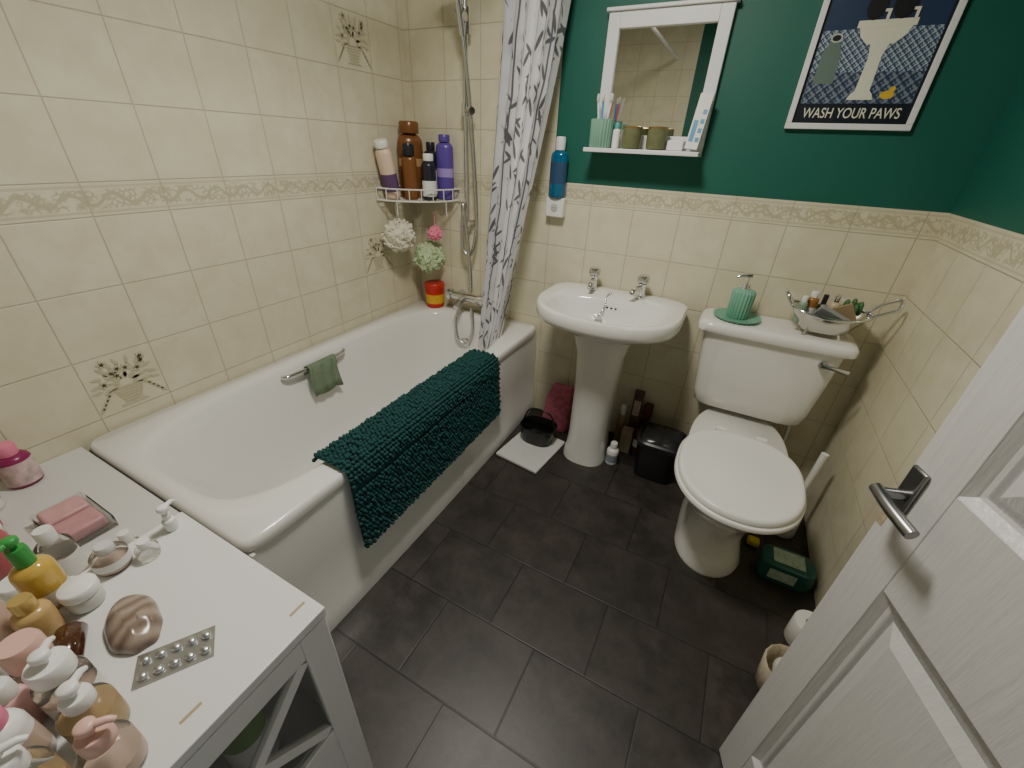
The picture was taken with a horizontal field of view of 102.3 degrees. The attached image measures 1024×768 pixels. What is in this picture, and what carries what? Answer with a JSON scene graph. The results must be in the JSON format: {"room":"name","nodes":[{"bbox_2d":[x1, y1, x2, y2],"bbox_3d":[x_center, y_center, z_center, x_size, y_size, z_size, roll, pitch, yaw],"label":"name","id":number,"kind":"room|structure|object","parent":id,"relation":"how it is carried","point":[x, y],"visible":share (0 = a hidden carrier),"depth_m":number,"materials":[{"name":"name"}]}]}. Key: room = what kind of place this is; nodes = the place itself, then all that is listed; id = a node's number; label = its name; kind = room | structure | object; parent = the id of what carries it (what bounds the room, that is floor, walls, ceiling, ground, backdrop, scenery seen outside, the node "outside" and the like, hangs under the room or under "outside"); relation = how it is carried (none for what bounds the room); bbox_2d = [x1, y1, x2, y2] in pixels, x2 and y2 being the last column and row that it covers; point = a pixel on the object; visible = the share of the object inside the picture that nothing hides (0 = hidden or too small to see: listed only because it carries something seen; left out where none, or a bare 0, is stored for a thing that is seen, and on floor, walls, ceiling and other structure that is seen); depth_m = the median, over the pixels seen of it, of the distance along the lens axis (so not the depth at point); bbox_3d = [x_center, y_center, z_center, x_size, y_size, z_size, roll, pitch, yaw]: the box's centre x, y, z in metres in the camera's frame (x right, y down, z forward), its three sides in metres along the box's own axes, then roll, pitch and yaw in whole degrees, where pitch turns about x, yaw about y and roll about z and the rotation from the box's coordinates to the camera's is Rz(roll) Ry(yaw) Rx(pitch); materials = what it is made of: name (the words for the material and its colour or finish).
{"room":"bathroom","nodes":[
{"label":"bathroom","id":0,"kind":"room"},
{"bbox_2d":[0,0,422,480],"bbox_3d":[-1.253,-0.513,1.224,0.100,2.400,3.050,17,33,23],"label":"wall","id":1,"kind":"structure","parent":0,"point":[189,186],"depth_m":1.37,"materials":[{"name":"beige tile"}]},
{"bbox_2d":[90,351,167,414],"bbox_3d":[-1.281,-0.014,1.368,0.002,0.174,0.192,17,33,23],"label":"tile motif","id":2,"kind":"structure","parent":1,"relation":"attached to","point":[113,375],"depth_m":1.36},
{"bbox_2d":[335,11,371,68],"bbox_3d":[-0.679,-1.464,1.756,0.002,0.174,0.192,17,33,23],"label":"tile motif","id":3,"kind":"structure","parent":1,"relation":"attached to","point":[347,27],"depth_m":1.75},
{"bbox_2d":[365,236,391,272],"bbox_3d":[-0.714,-0.698,2.198,0.002,0.174,0.192,17,33,23],"label":"tile motif","id":4,"kind":"structure","parent":1,"relation":"attached to","point":[375,247],"depth_m":2.19},
{"bbox_2d":[252,410,815,767],"bbox_3d":[-0.251,0.882,1.389,2.480,0.100,3.050,17,33,23],"label":"floor","id":5,"kind":"structure","parent":0,"point":[553,617],"depth_m":1.40,"materials":[{"name":"tile"}]},
{"bbox_2d":[0,447,179,603],"bbox_3d":[-1.256,0.784,0.840,0.873,0.538,1.125,17,33,23],"label":"cabinet top","id":6,"kind":"object","parent":5,"relation":"on","point":[133,507],"visible":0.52,"depth_m":1.13,"materials":[{"name":"white wood"}]},
{"bbox_2d":[0,529,12,579],"bbox_3d":[-1.115,0.353,0.889,0.050,0.170,0.050,17,33,23],"label":"spray bottle","id":7,"kind":"object","parent":6,"relation":"on","point":[6,566],"visible":0.26,"depth_m":0.89,"materials":[{"name":"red plastic"}]},
{"bbox_2d":[0,576,18,603],"bbox_3d":[-0.917,0.426,0.797,0.067,0.150,0.067,17,33,23],"label":"bottle","id":8,"kind":"object","parent":6,"relation":"on","point":[7,591],"visible":0.1,"depth_m":0.74,"materials":[{"name":"white plastic"}]},
{"bbox_2d":[0,440,43,488],"bbox_3d":[-1.373,0.220,1.139,0.073,0.130,0.073,17,33,23],"label":"lotion bottle","id":9,"kind":"object","parent":6,"relation":"on","point":[19,469],"visible":1,"depth_m":1.13,"materials":[{"name":"pink plastic"}]},
{"bbox_2d":[31,524,89,575],"bbox_3d":[-0.981,0.368,0.894,0.061,0.150,0.061,17,33,23],"label":"pump bottle","id":10,"kind":"object","parent":6,"relation":"on","point":[63,547],"visible":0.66,"depth_m":0.88,"materials":[{"name":"white plastic"}]},
{"bbox_2d":[28,491,118,546],"bbox_3d":[-1.103,0.343,1.038,0.170,0.040,0.104,17,33,23],"label":"tray","id":11,"kind":"object","parent":6,"relation":"on","point":[77,515],"visible":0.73,"depth_m":1.03,"materials":[{"name":"pink plastic"}]},
{"bbox_2d":[28,516,39,527],"bbox_3d":[-1.127,0.364,0.999,0.170,0.029,0.004,17,33,23],"label":"tray","id":12,"kind":"object","parent":11,"relation":"on","point":[35,520],"depth_m":1.02,"materials":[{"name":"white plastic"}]},
{"bbox_2d":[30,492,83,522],"bbox_3d":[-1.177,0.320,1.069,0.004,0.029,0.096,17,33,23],"label":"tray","id":13,"kind":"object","parent":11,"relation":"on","point":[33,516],"depth_m":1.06,"materials":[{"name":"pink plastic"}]},
{"bbox_2d":[73,516,115,544],"bbox_3d":[-1.030,0.364,1.005,0.004,0.029,0.096,17,33,23],"label":"tray","id":14,"kind":"object","parent":11,"relation":"on","point":[96,527],"depth_m":1.01,"materials":[{"name":"pink plastic"}]},
{"bbox_2d":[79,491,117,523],"bbox_3d":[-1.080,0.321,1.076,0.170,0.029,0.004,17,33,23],"label":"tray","id":15,"kind":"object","parent":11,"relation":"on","point":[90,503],"depth_m":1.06,"materials":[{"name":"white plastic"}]},
{"bbox_2d":[117,529,138,544],"bbox_3d":[-0.879,0.374,0.952,0.044,0.090,0.044,17,33,23],"label":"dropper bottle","id":16,"kind":"object","parent":6,"relation":"on","point":[125,535],"visible":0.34,"depth_m":0.93,"materials":[{"name":"white plastic"}]},
{"bbox_2d":[41,512,372,767],"bbox_3d":[-0.609,0.776,0.643,0.404,0.801,0.650,17,33,23],"label":"base cabinet","id":17,"kind":"object","parent":5,"relation":"on","point":[273,692],"visible":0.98,"depth_m":0.61,"materials":[{"name":"white wood"}]},
{"bbox_2d":[0,599,14,641],"bbox_3d":[-0.694,0.301,0.536,0.044,0.120,0.044,17,33,23],"label":"bottle","id":18,"kind":"object","parent":17,"relation":"on","point":[6,630],"visible":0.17,"depth_m":0.55,"materials":[{"name":"plastic"}]},
{"bbox_2d":[0,676,47,722],"bbox_3d":[-0.571,0.367,0.473,0.032,0.080,0.032,17,33,23],"label":"bottle","id":19,"kind":"object","parent":17,"relation":"on","point":[12,694],"visible":0.63,"depth_m":0.47,"materials":[{"name":"plastic"}]},
{"bbox_2d":[0,705,56,751],"bbox_3d":[-0.534,0.374,0.433,0.047,0.110,0.047,17,33,23],"label":"lotion bottle","id":20,"kind":"object","parent":17,"relation":"on","point":[14,721],"visible":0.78,"depth_m":0.44,"materials":[{"name":"white plastic"}]},
{"bbox_2d":[0,628,59,683],"bbox_3d":[-0.588,0.343,0.508,0.046,0.085,0.046,17,33,23],"label":"bottle","id":21,"kind":"object","parent":17,"relation":"on","point":[15,648],"visible":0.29,"depth_m":0.49,"materials":[{"name":"pink plastic"}]},
{"bbox_2d":[0,535,69,608],"bbox_3d":[-0.680,0.266,0.586,0.046,0.133,0.046,17,33,23],"label":"soap dispenser","id":22,"kind":"object","parent":17,"relation":"on","point":[41,575],"visible":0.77,"depth_m":0.57,"materials":[{"name":"plastic"}]},
{"bbox_2d":[6,592,65,636],"bbox_3d":[-0.650,0.316,0.560,0.040,0.075,0.040,17,33,23],"label":"oil bottle","id":23,"kind":"object","parent":17,"relation":"on","point":[27,611],"visible":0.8,"depth_m":0.55,"materials":[{"name":"plastic"}]},
{"bbox_2d":[0,734,73,767],"bbox_3d":[-0.483,0.388,0.405,0.048,0.118,0.048,17,33,23],"label":"pump bottle","id":24,"kind":"object","parent":17,"relation":"on","point":[13,754],"visible":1,"depth_m":0.40,"materials":[{"name":"white plastic"}]},
{"bbox_2d":[21,636,106,720],"bbox_3d":[-0.531,0.346,0.485,0.050,0.106,0.050,17,33,23],"label":"soap dispenser","id":25,"kind":"object","parent":17,"relation":"on","point":[46,669],"visible":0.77,"depth_m":0.47,"materials":[{"name":"white plastic"}]},
{"bbox_2d":[52,621,88,655],"bbox_3d":[-0.583,0.354,0.541,0.033,0.033,0.078,-18,36,-31],"label":"bottle","id":26,"kind":"object","parent":17,"relation":"on","point":[73,635],"visible":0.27,"depth_m":0.55,"materials":[{"name":"brown glass"}]},
{"bbox_2d":[55,573,105,614],"bbox_3d":[-0.631,0.309,0.606,0.044,0.042,0.044,17,33,23],"label":"jar","id":27,"kind":"object","parent":17,"relation":"on","point":[83,593],"visible":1,"depth_m":0.60,"materials":[{"name":"white plastic"}]},
{"bbox_2d":[55,665,130,743],"bbox_3d":[-0.480,0.366,0.466,0.050,0.096,0.050,17,33,23],"label":"pump bottle","id":28,"kind":"object","parent":17,"relation":"on","point":[77,701],"visible":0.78,"depth_m":0.45,"materials":[{"name":"white plastic"}]},
{"bbox_2d":[71,715,148,767],"bbox_3d":[-0.433,0.384,0.438,0.048,0.096,0.048,17,33,23],"label":"pump bottle","id":29,"kind":"object","parent":17,"relation":"on","point":[107,741],"visible":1,"depth_m":0.43,"materials":[{"name":"pink plastic"}]},
{"bbox_2d":[88,539,132,576],"bbox_3d":[-0.643,0.274,0.658,0.049,0.050,0.049,17,33,23],"label":"glass candle jar","id":30,"kind":"object","parent":17,"relation":"on","point":[108,558],"visible":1,"depth_m":0.65,"materials":[{"name":"glass"}]},
{"bbox_2d":[104,594,162,654],"bbox_3d":[-0.544,0.333,0.586,0.108,0.027,0.059,25,37,34],"label":"stone","id":31,"kind":"object","parent":17,"relation":"on","point":[134,623],"visible":1,"depth_m":0.57,"materials":[{"name":"brown stone"}]},
{"bbox_2d":[134,537,160,561],"bbox_3d":[-0.604,0.271,0.681,0.032,0.035,0.032,17,33,23],"label":"perfume bottle","id":32,"kind":"object","parent":17,"relation":"on","point":[146,550],"visible":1,"depth_m":0.67,"materials":[{"name":"white plastic"}]},
{"bbox_2d":[155,499,178,531],"bbox_3d":[-0.608,0.232,0.730,0.020,0.054,0.034,-5,31,-13],"label":"pump bottle","id":33,"kind":"object","parent":17,"relation":"on","point":[169,522],"visible":1,"depth_m":0.72,"materials":[{"name":"white plastic"}]},
{"bbox_2d":[131,625,215,690],"bbox_3d":[-0.455,0.366,0.557,0.088,0.008,0.046,-14,34,-26],"label":"blister pack","id":34,"kind":"object","parent":17,"relation":"on","point":[153,665],"visible":1,"depth_m":0.56,"materials":[{"name":"silver metal"}]},
{"bbox_2d":[90,280,535,631],"bbox_3d":[-0.608,0.105,1.909,0.826,0.698,1.704,17,33,23],"label":"bathtub","id":35,"kind":"object","parent":5,"relation":"on","point":[235,456],"depth_m":1.62,"materials":[{"name":"ceramic"}]},
{"bbox_2d":[304,353,342,396],"bbox_3d":[-0.874,-0.041,1.914,0.062,0.153,0.166,17,33,23],"label":"flannel","id":36,"kind":"object","parent":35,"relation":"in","point":[324,372],"visible":0.97,"depth_m":1.90,"materials":[{"name":"green fabric"}]},
{"bbox_2d":[312,349,500,547],"bbox_3d":[-0.341,0.186,1.672,0.189,0.352,0.916,17,33,23],"label":"bath mat","id":37,"kind":"object","parent":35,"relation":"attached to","point":[389,459],"visible":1,"depth_m":1.51,"materials":[{"name":"teal fabric"}]},
{"bbox_2d":[425,289,443,307],"bbox_3d":[-0.466,-0.531,2.495,0.113,0.115,0.113,17,33,23],"label":"tub","id":38,"kind":"object","parent":35,"relation":"on","point":[434,297],"depth_m":2.46,"materials":[{"name":"red plastic"}]},
{"bbox_2d":[496,432,564,473],"bbox_3d":[0.104,0.346,2.222,0.250,0.021,0.310,21,35,28],"label":"bathroom scale","id":39,"kind":"object","parent":5,"relation":"on","point":[532,458],"visible":0.76,"depth_m":2.17,"materials":[{"name":"white plastic"}]},
{"bbox_2d":[520,408,556,446],"bbox_3d":[0.143,0.221,2.227,0.196,0.192,0.160,17,33,23],"label":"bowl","id":40,"kind":"object","parent":39,"relation":"on","point":[538,431],"visible":1,"depth_m":2.24,"materials":[{"name":"plastic"}]},
{"bbox_2d":[542,382,573,431],"bbox_3d":[0.265,0.128,2.364,0.170,0.269,0.115,17,33,23],"label":"bag","id":41,"kind":"object","parent":5,"relation":"on","point":[559,400],"visible":0.83,"depth_m":2.32,"materials":[{"name":"fabric"}]},
{"bbox_2d":[536,282,687,466],"bbox_3d":[0.404,0.006,2.017,0.637,0.840,0.507,17,33,23],"label":"basin","id":42,"kind":"object","parent":5,"relation":"on","point":[604,323],"visible":0.99,"depth_m":1.89,"materials":[{"name":"white ceramic"}]},
{"bbox_2d":[587,266,600,289],"bbox_3d":[0.375,-0.492,1.948,0.058,0.104,0.132,17,33,23],"label":"tap","id":43,"kind":"object","parent":42,"relation":"on","point":[594,271],"visible":1,"depth_m":1.95,"materials":[{"name":"silver metal"}]},
{"bbox_2d":[629,274,649,298],"bbox_3d":[0.567,-0.437,1.869,0.134,0.104,0.056,-20,37,-33],"label":"tap","id":44,"kind":"object","parent":42,"relation":"on","point":[643,280],"visible":1,"depth_m":1.86,"materials":[{"name":"silver metal"}]},
{"bbox_2d":[605,441,618,465],"bbox_3d":[0.520,0.354,2.132,0.061,0.130,0.061,17,33,23],"label":"bottle","id":45,"kind":"object","parent":5,"relation":"on","point":[612,452],"visible":1,"depth_m":2.11,"materials":[{"name":"white plastic"}]},
{"bbox_2d":[613,404,626,442],"bbox_3d":[0.595,0.218,2.263,0.044,0.240,0.044,17,33,23],"label":"spray bottle","id":46,"kind":"object","parent":5,"relation":"on","point":[621,418],"visible":0.89,"depth_m":2.24,"materials":[{"name":"plastic"}]},
{"bbox_2d":[618,389,653,453],"bbox_3d":[0.665,0.208,2.198,0.118,0.330,0.132,17,33,23],"label":"boxes","id":47,"kind":"object","parent":5,"relation":"on","point":[627,433],"visible":0.72,"depth_m":2.18},
{"bbox_2d":[631,421,643,453],"bbox_3d":[0.671,0.284,2.196,0.044,0.200,0.044,17,33,23],"label":"bottle","id":48,"kind":"object","parent":5,"relation":"on","point":[634,443],"visible":0.62,"depth_m":2.19,"materials":[{"name":"black plastic"}]},
{"bbox_2d":[634,422,686,484],"bbox_3d":[0.731,0.342,2.062,0.222,0.236,0.208,17,33,23],"label":"pedal bin","id":49,"kind":"object","parent":5,"relation":"on","point":[658,445],"visible":0.86,"depth_m":1.99,"materials":[{"name":"black plastic"}]},
{"bbox_2d":[747,535,759,547],"bbox_3d":[1.017,0.663,1.738,0.045,0.029,0.040,17,33,23],"label":"sponge","id":50,"kind":"object","parent":5,"relation":"on","point":[753,541],"visible":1,"depth_m":1.73,"materials":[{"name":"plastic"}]},
{"bbox_2d":[674,308,859,577],"bbox_3d":[0.898,0.260,1.627,0.560,0.830,0.864,17,33,23],"label":"toilet","id":51,"kind":"object","parent":5,"relation":"on","point":[735,473],"visible":0.99,"depth_m":1.61,"materials":[{"name":"white ceramic"}]},
{"bbox_2d":[713,308,760,324],"bbox_3d":[0.939,-0.282,1.724,0.187,0.013,0.186,17,33,23],"label":"soap tray","id":52,"kind":"object","parent":51,"relation":"on","point":[752,319],"visible":0.67,"depth_m":1.70,"materials":[{"name":"green ceramic"}]},
{"bbox_2d":[726,274,756,319],"bbox_3d":[0.942,-0.360,1.679,0.090,0.178,0.090,17,33,23],"label":"soap dispenser","id":53,"kind":"object","parent":52,"relation":"on","point":[742,298],"visible":1,"depth_m":1.66,"materials":[{"name":"green ceramic"}]},
{"bbox_2d":[785,289,904,341],"bbox_3d":[1.215,-0.265,1.555,0.364,0.178,0.192,17,33,23],"label":"bowl","id":54,"kind":"object","parent":51,"relation":"on","point":[834,319],"visible":1,"depth_m":1.53,"materials":[{"name":"silver metal"}]},
{"bbox_2d":[755,644,789,689],"bbox_3d":[0.826,0.883,1.239,0.152,0.131,0.152,17,33,23],"label":"woven basket","id":55,"kind":"object","parent":5,"relation":"on","point":[773,654],"visible":0.2,"depth_m":1.27,"materials":[{"name":"beige wicker"}]},
{"bbox_2d":[757,544,816,592],"bbox_3d":[1.055,0.707,1.591,0.184,0.100,0.116,17,33,23],"label":"pack","id":56,"kind":"object","parent":5,"relation":"on","point":[791,570],"visible":1,"depth_m":1.56},
{"bbox_2d":[784,610,812,645],"bbox_3d":[0.982,0.830,1.374,0.106,0.100,0.106,17,33,23],"label":"toilet roll","id":57,"kind":"object","parent":5,"relation":"on","point":[798,620],"visible":0.23,"depth_m":1.37,"materials":[{"name":"white paper"}]},
{"bbox_2d":[775,452,829,538],"bbox_3d":[1.194,0.459,1.713,0.104,0.420,0.104,17,33,23],"label":"toilet brush","id":58,"kind":"object","parent":5,"relation":"on","point":[823,457],"visible":0.3,"depth_m":1.66,"materials":[{"name":"white plastic"}]},
{"bbox_2d":[402,0,1023,481],"bbox_3d":[0.486,-0.828,1.908,2.280,2.400,0.100,17,33,23],"label":"wall","id":59,"kind":"structure","parent":0,"point":[853,214],"depth_m":1.70,"materials":[{"name":"beige tile"}]},
{"bbox_2d":[375,185,460,216],"bbox_3d":[-0.479,-0.953,2.147,0.306,0.126,0.305,17,33,23],"label":"shower caddy","id":60,"kind":"object","parent":59,"relation":"attached to","point":[401,199],"visible":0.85,"depth_m":2.08,"materials":[{"name":"white metal"}]},
{"bbox_2d":[373,138,400,198],"bbox_3d":[-0.614,-1.054,2.029,0.085,0.266,0.118,17,33,23],"label":"shampoo bottle","id":61,"kind":"object","parent":60,"relation":"on","point":[384,157],"visible":0.94,"depth_m":2.00,"materials":[{"name":"white plastic"}]},
{"bbox_2d":[381,204,415,252],"bbox_3d":[-0.590,-0.808,2.155,0.175,0.242,0.175,17,33,23],"label":"loofah","id":62,"kind":"object","parent":60,"relation":"hanging from","point":[398,235],"visible":1,"depth_m":2.12,"materials":[{"name":"white plastic"}]},
{"bbox_2d":[397,121,422,197],"bbox_3d":[-0.522,-1.156,2.134,0.104,0.345,0.114,17,33,23],"label":"bottle","id":63,"kind":"object","parent":60,"relation":"on","point":[409,129],"visible":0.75,"depth_m":2.08,"materials":[{"name":"brown plastic"}]},
{"bbox_2d":[401,143,418,199],"bbox_3d":[-0.513,-1.064,2.070,0.064,0.250,0.056,17,33,23],"label":"bottle","id":64,"kind":"object","parent":60,"relation":"in","point":[409,166],"visible":0.98,"depth_m":2.05,"materials":[{"name":"brown plastic"}]},
{"bbox_2d":[421,153,436,200],"bbox_3d":[-0.420,-1.047,2.088,0.073,0.210,0.073,17,33,23],"label":"bottle","id":65,"kind":"object","parent":60,"relation":"on","point":[428,168],"visible":0.98,"depth_m":2.06,"materials":[{"name":"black plastic"}]},
{"bbox_2d":[413,228,445,273],"bbox_3d":[-0.471,-0.752,2.330,0.185,0.248,0.179,17,33,23],"label":"loofah","id":66,"kind":"object","parent":60,"relation":"hanging from","point":[429,257],"visible":1,"depth_m":2.30,"materials":[{"name":"green plastic"}]},
{"bbox_2d":[424,142,437,197],"bbox_3d":[-0.421,-1.117,2.159,0.081,0.260,0.081,17,33,23],"label":"wash bottle","id":67,"kind":"object","parent":60,"relation":"in","point":[430,146],"visible":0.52,"depth_m":2.10,"materials":[{"name":"plastic"}]},
{"bbox_2d":[427,212,442,240],"bbox_3d":[-0.417,-0.850,2.232,0.082,0.148,0.085,-23,39,-37],"label":"loofah","id":68,"kind":"object","parent":60,"relation":"hanging from","point":[434,232],"visible":1,"depth_m":2.23,"materials":[{"name":"pink plastic"}]},
{"bbox_2d":[436,134,453,199],"bbox_3d":[-0.343,-1.109,2.117,0.085,0.295,0.067,17,33,23],"label":"bottle","id":69,"kind":"object","parent":60,"relation":"on","point":[444,149],"visible":0.99,"depth_m":2.09,"materials":[{"name":"purple plastic"}]},
{"bbox_2d":[446,288,482,308],"bbox_3d":[-0.267,-0.483,2.364,0.262,0.076,0.190,17,33,23],"label":"mixer tap","id":70,"kind":"object","parent":59,"relation":"attached to","point":[460,295],"visible":0.89,"depth_m":2.35,"materials":[{"name":"silver metal"}]},
{"bbox_2d":[454,305,474,344],"bbox_3d":[-0.275,-0.342,2.407,0.134,0.229,0.069,17,33,23],"label":"shower hose","id":71,"kind":"object","parent":70,"relation":"hanging from","point":[460,307],"visible":0.96,"depth_m":2.40,"materials":[{"name":"silver metal"}]},
{"bbox_2d":[468,219,474,226],"bbox_3d":[-0.226,-0.862,2.211,0.035,0.036,0.065,17,33,23],"label":"bracket","id":72,"kind":"object","parent":59,"relation":"attached to","point":[471,222],"visible":0.61,"depth_m":2.20,"materials":[{"name":"silver metal"}]},
{"bbox_2d":[462,0,469,229],"bbox_3d":[-0.215,-1.303,1.934,0.024,1.100,0.023,17,33,23],"label":"riser rail","id":73,"kind":"object","parent":72,"relation":"attached to","point":[464,2],"visible":0.45,"depth_m":2.00,"materials":[{"name":"silver metal"}]},
{"bbox_2d":[454,0,464,35],"bbox_3d":[-0.225,-1.561,1.698,0.028,0.189,0.090,17,33,23],"label":"handset","id":74,"kind":"object","parent":73,"relation":"attached to","point":[458,7],"visible":1,"depth_m":1.72,"materials":[{"name":"silver metal"}]},
{"bbox_2d":[460,35,477,291],"bbox_3d":[-0.222,-1.016,2.057,0.105,1.121,0.049,17,33,23],"label":"hose","id":75,"kind":"object","parent":74,"relation":"attached to","point":[464,224],"visible":1,"depth_m":2.10,"materials":[{"name":"silver metal"}]},
{"bbox_2d":[464,6,470,35],"bbox_3d":[-0.203,-1.567,1.781,0.052,0.090,0.051,17,33,23],"label":"slider","id":76,"kind":"object","parent":73,"relation":"attached to","point":[467,25],"visible":0.52,"depth_m":1.77,"materials":[{"name":"silver metal"}]},
{"bbox_2d":[478,0,570,349],"bbox_3d":[0.033,-0.928,1.844,0.376,1.660,0.196,-4,31,-12],"label":"shower curtain","id":77,"kind":"object","parent":59,"relation":"attached to","point":[533,34],"visible":0.98,"depth_m":1.74,"materials":[{"name":"fabric"}]},
{"bbox_2d":[545,197,566,217],"bbox_3d":[0.209,-0.845,1.969,0.090,0.086,0.048,17,33,23],"label":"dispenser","id":78,"kind":"object","parent":59,"relation":"attached to","point":[555,207],"visible":0.98,"depth_m":1.95,"materials":[{"name":"white plastic"}]},
{"bbox_2d":[548,136,567,197],"bbox_3d":[0.213,-0.983,1.876,0.081,0.245,0.057,17,33,23],"label":"mouthwash bottle","id":79,"kind":"object","parent":78,"relation":"on","point":[558,166],"visible":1,"depth_m":1.86,"materials":[{"name":"blue plastic"}]},
{"bbox_2d":[583,0,740,156],"bbox_3d":[0.537,-1.139,1.558,0.462,0.473,0.129,17,33,23],"label":"mirror","id":80,"kind":"object","parent":59,"relation":"attached to","point":[660,58],"visible":0.82,"depth_m":1.56,"materials":[{"name":"white paint"}]},
{"bbox_2d":[589,93,613,147],"bbox_3d":[0.368,-1.068,1.677,0.092,0.186,0.092,17,33,23],"label":"toothbrush cup","id":81,"kind":"object","parent":80,"relation":"on","point":[601,129],"visible":0.98,"depth_m":1.66,"materials":[{"name":"green ceramic"}]},
{"bbox_2d":[611,122,620,147],"bbox_3d":[0.425,-1.013,1.682,0.030,0.090,0.030,17,33,23],"label":"bottle","id":82,"kind":"object","parent":80,"relation":"on","point":[616,132],"visible":0.98,"depth_m":1.67,"materials":[{"name":"white plastic"}]},
{"bbox_2d":[621,126,642,148],"bbox_3d":[0.479,-0.988,1.654,0.080,0.078,0.080,17,33,23],"label":"pot","id":83,"kind":"object","parent":80,"relation":"on","point":[631,137],"visible":0.96,"depth_m":1.63,"materials":[{"name":"green ceramic"}]},
{"bbox_2d":[583,147,701,156],"bbox_3d":[0.524,-0.942,1.674,0.452,0.016,0.129,17,33,23],"label":"shelf","id":84,"kind":"object","parent":80,"relation":"attached to","point":[690,153],"depth_m":1.62,"materials":[{"name":"white paint"}]},
{"bbox_2d":[645,126,668,149],"bbox_3d":[0.568,-0.962,1.616,0.080,0.078,0.080,17,33,23],"label":"pot","id":85,"kind":"object","parent":80,"relation":"on","point":[657,136],"visible":0.94,"depth_m":1.59,"materials":[{"name":"green ceramic"}]},
{"bbox_2d":[607,0,740,13],"bbox_3d":[0.568,-1.357,1.477,0.460,0.012,0.038,17,33,23],"label":"mirror frame","id":86,"kind":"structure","parent":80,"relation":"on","point":[685,5],"depth_m":1.47,"materials":[{"name":"white paint"}]},
{"bbox_2d":[666,140,685,150],"bbox_3d":[0.639,-0.928,1.607,0.060,0.035,0.060,17,33,23],"label":"soap box","id":87,"kind":"object","parent":80,"relation":"on","point":[672,145],"visible":0.94,"depth_m":1.58,"materials":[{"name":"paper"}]},
{"bbox_2d":[684,93,714,150],"bbox_3d":[0.698,-0.976,1.537,0.061,0.182,0.046,17,33,23],"label":"toothpaste tube","id":88,"kind":"object","parent":80,"relation":"on","point":[705,102],"visible":1,"depth_m":1.53,"materials":[{"name":"plastic"}]},
{"bbox_2d":[688,120,698,141],"bbox_3d":[0.681,-0.949,1.547,0.022,0.071,0.017,17,33,23],"label":"print","id":89,"kind":"object","parent":88,"relation":"attached to","point":[693,136],"depth_m":1.54},
{"bbox_2d":[784,0,967,130],"bbox_3d":[1.147,-1.088,1.290,0.360,0.500,0.019,17,33,23],"label":"poster","id":90,"kind":"object","parent":59,"relation":"attached to","point":[870,65],"visible":1,"depth_m":1.32,"materials":[{"name":"white painted wood"},{"name":"printed paper"}]},
{"bbox_2d":[812,41,840,83],"bbox_3d":[1.048,-1.063,1.363,0.058,0.115,0.001,17,33,23],"label":"print","id":91,"kind":"object","parent":90,"relation":"attached to","point":[826,67],"depth_m":1.37},
{"bbox_2d":[801,70,925,103],"bbox_3d":[1.142,-0.974,1.356,0.308,0.085,0.001,17,33,23],"label":"print","id":92,"kind":"object","parent":90,"relation":"attached to","point":[817,86],"depth_m":1.35,"materials":[{"name":"paper"}]},
{"bbox_2d":[810,24,945,72],"bbox_3d":[1.146,-1.058,1.307,0.308,0.110,0.001,17,33,23],"label":"print","id":93,"kind":"object","parent":90,"relation":"on","point":[837,48],"depth_m":1.30,"materials":[{"name":"paper"}]},
{"bbox_2d":[824,0,955,30],"bbox_3d":[1.152,-1.194,1.229,0.308,0.204,0.001,17,33,23],"label":"print","id":94,"kind":"object","parent":90,"relation":"on","point":[839,15],"depth_m":1.26},
{"bbox_2d":[804,74,1023,606],"bbox_3d":[1.058,-0.076,0.650,0.100,2.400,2.160,17,33,23],"label":"wall","id":95,"kind":"structure","parent":0,"point":[967,291],"depth_m":1.28,"materials":[{"name":"beige tile"}]},
{"bbox_2d":[719,306,1023,767],"bbox_3d":[0.564,0.333,0.310,0.036,1.977,0.758,7,30,7],"label":"door","id":96,"kind":"structure","parent":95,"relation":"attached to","point":[987,760],"depth_m":0.63,"materials":[{"name":"paint"}]},
{"bbox_2d":[752,414,1023,767],"bbox_3d":[0.554,0.294,0.289,0.011,1.680,0.604,7,30,7],"label":"panel","id":97,"kind":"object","parent":96,"relation":"attached to","point":[887,711],"depth_m":0.62,"materials":[{"name":"paint"}]},
{"bbox_2d":[868,483,919,539],"bbox_3d":[0.556,0.184,0.604,0.022,0.025,0.090,7,30,7],"label":"door handle","id":98,"kind":"object","parent":96,"relation":"attached to","point":[892,511],"visible":1,"depth_m":0.59,"materials":[{"name":"silver metal"}]},
{"bbox_2d":[893,465,930,513],"bbox_3d":[0.599,0.165,0.626,0.015,0.090,0.029,17,33,23],"label":"plate","id":99,"kind":"object","parent":96,"relation":"attached to","point":[916,479],"depth_m":0.61,"materials":[{"name":"silver metal"}]},
{"bbox_2d":[884,487,907,500],"bbox_3d":[0.581,0.168,0.630,0.037,0.018,0.027,17,33,23],"label":"spindle","id":100,"kind":"object","parent":99,"relation":"attached to","point":[896,494],"depth_m":0.62,"materials":[{"name":"silver metal"}]},
{"bbox_2d":[884,497,1023,767],"bbox_3d":[0.561,0.389,0.341,0.036,0.205,0.604,7,30,7],"label":"rail","id":101,"kind":"object","parent":96,"relation":"attached to","point":[960,593],"visible":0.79,"depth_m":0.51,"materials":[{"name":"paint"}]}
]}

